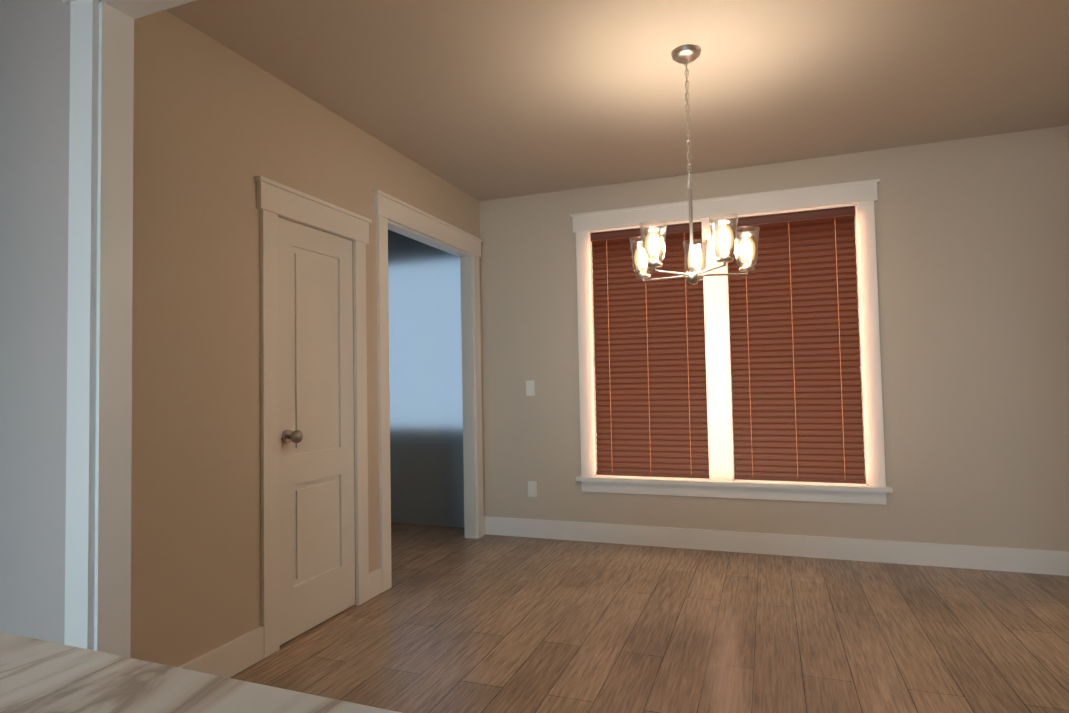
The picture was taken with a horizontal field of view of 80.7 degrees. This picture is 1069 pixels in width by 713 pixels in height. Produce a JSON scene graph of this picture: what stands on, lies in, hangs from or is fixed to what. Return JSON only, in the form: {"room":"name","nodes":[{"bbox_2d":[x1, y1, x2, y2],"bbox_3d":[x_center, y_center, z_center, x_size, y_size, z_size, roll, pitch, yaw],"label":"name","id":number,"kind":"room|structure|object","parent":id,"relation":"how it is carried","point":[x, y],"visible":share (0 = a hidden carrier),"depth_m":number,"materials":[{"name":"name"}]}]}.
{"room":"kitchen and dining room","nodes":[
{"label":"kitchen and dining room","id":0,"kind":"room"},
{"bbox_2d":[0,0,70,643],"bbox_3d":[-1.306,-0.086,1.812,7.080,2.705,0.090,-2,-2,20],"label":"wall","id":1,"kind":"structure","parent":0,"point":[34,108],"depth_m":1.82,"materials":[{"name":"white paint"}]},
{"bbox_2d":[63,0,195,657],"bbox_3d":[0.059,0.010,1.287,2.906,2.418,0.132,-2,-2,20],"label":"trim","id":2,"kind":"structure","parent":1,"relation":"attached to","point":[98,456],"depth_m":1.74,"materials":[{"name":"white wood"}]},
{"bbox_2d":[130,10,484,666],"bbox_3d":[-0.988,0.027,3.489,0.090,2.600,3.280,-2,-2,20],"label":"wall","id":3,"kind":"structure","parent":0,"point":[218,127],"depth_m":2.52,"materials":[{"name":"beige paint"}]},
{"bbox_2d":[178,626,263,677],"bbox_3d":[-1.327,1.221,2.303,0.015,0.135,0.886,-2,-2,20],"label":"baseboard","id":4,"kind":"structure","parent":3,"relation":"attached to","point":[236,656],"depth_m":2.56,"materials":[{"name":"white wood"}]},
{"bbox_2d":[278,217,354,644],"bbox_3d":[-1.050,0.334,3.107,0.112,1.943,0.572,-2,-2,20],"label":"closet door","id":5,"kind":"structure","parent":3,"relation":"in","point":[316,458],"depth_m":3.10,"materials":[{"name":"white wood"}]},
{"bbox_2d":[254,176,483,658],"bbox_3d":[-0.841,0.196,3.823,0.132,2.283,2.310,-2,-2,20],"label":"door frame","id":6,"kind":"structure","parent":3,"relation":"attached to","point":[274,200],"depth_m":3.43,"materials":[{"name":"white wood"}]},
{"bbox_2d":[388,230,463,526],"bbox_3d":[-1.015,0.102,5.363,1.260,2.600,0.100,-2,-2,20],"label":"wall","id":7,"kind":"structure","parent":0,"point":[426,407],"depth_m":5.27,"materials":[{"name":"paint"}]},
{"bbox_2d":[166,0,1068,200],"bbox_3d":[-0.544,-1.321,3.534,7.400,0.080,3.590,-2,-2,20],"label":"ceiling","id":8,"kind":"structure","parent":0,"point":[482,100],"depth_m":2.98,"materials":[{"name":"beige paint"}]},
{"bbox_2d":[629,44,759,283],"bbox_3d":[0.679,-0.823,2.762,0.563,1.025,0.546,-2,-2,20],"label":"chandelier","id":9,"kind":"object","parent":8,"relation":"hanging from","point":[648,251],"visible":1,"depth_m":2.71,"materials":[{"name":"silver metal"}]},
{"bbox_2d":[230,522,1068,712],"bbox_3d":[-1.671,1.243,0.235,7.400,0.060,10.400,-2,-2,20],"label":"floor","id":10,"kind":"structure","parent":0,"point":[452,620],"depth_m":2.86,"materials":[{"name":"brown wood"}]},
{"bbox_3d":[-0.768,0.730,-0.426,0.965,0.875,2.105,-2,-2,21],"label":"cabinet","id":11,"kind":"object","parent":10,"relation":"on","visible":0},
{"bbox_2d":[0,632,400,712],"bbox_3d":[-0.785,0.273,-0.401,1.005,0.040,2.148,-2,-2,21],"label":"countertop","id":12,"kind":"structure","parent":11,"relation":"on","point":[39,676],"depth_m":0.53,"materials":[{"name":"stone"}]},
{"bbox_2d":[479,125,1068,550],"bbox_3d":[1.379,0.013,4.316,3.960,2.600,0.090,-2,-2,20],"label":"wall","id":13,"kind":"structure","parent":0,"point":[971,235],"depth_m":3.91,"materials":[{"name":"beige paint"}]},
{"bbox_2d":[526,380,534,395],"bbox_3d":[-0.032,0.240,4.777,0.070,0.115,0.008,-2,-2,20],"label":"light switch","id":14,"kind":"object","parent":13,"relation":"attached to","point":[530,388],"visible":1,"depth_m":4.77,"materials":[{"name":"white plastic"}]},
{"bbox_2d":[528,481,536,496],"bbox_3d":[-0.017,0.999,4.747,0.070,0.115,0.008,-2,-2,20],"label":"outlet","id":15,"kind":"object","parent":13,"relation":"attached to","point":[532,488],"visible":1,"depth_m":4.74,"materials":[{"name":"white plastic"}]},
{"bbox_2d":[570,179,892,504],"bbox_3d":[1.262,-0.065,4.338,2.040,2.043,0.163,-2,-2,20],"label":"dining room window","id":16,"kind":"structure","parent":13,"relation":"in","point":[731,378],"depth_m":4.28,"materials":[{"name":"white wood"}]},
{"bbox_2d":[591,222,708,477],"bbox_3d":[0.816,-0.038,4.514,0.796,1.776,0.060,-2,-2,20],"label":"window blinds","id":17,"kind":"object","parent":16,"relation":"attached to","point":[650,381],"visible":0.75,"depth_m":4.50,"materials":[{"name":"brown wood"}]},
{"bbox_2d":[726,206,865,483],"bbox_3d":[1.716,-0.069,4.183,0.796,1.776,0.060,-2,-2,20],"label":"window blinds","id":18,"kind":"object","parent":16,"relation":"attached to","point":[795,363],"visible":0.88,"depth_m":4.17,"materials":[{"name":"brown wood"}]},
{"bbox_2d":[484,516,1068,575],"bbox_3d":[1.383,1.243,4.210,3.780,0.135,0.030,-2,-2,20],"label":"baseboard","id":19,"kind":"structure","parent":13,"relation":"attached to","point":[1050,562],"depth_m":4.09,"materials":[{"name":"white wood"}]},
{"bbox_2d":[1067,124,1068,152],"bbox_3d":[2.582,-0.098,2.127,0.004,2.600,3.186,-2,-2,20],"label":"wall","id":20,"kind":"structure","parent":0,"point":[1068,136],"depth_m":3.66,"materials":[{"name":"beige paint"}]}
]}

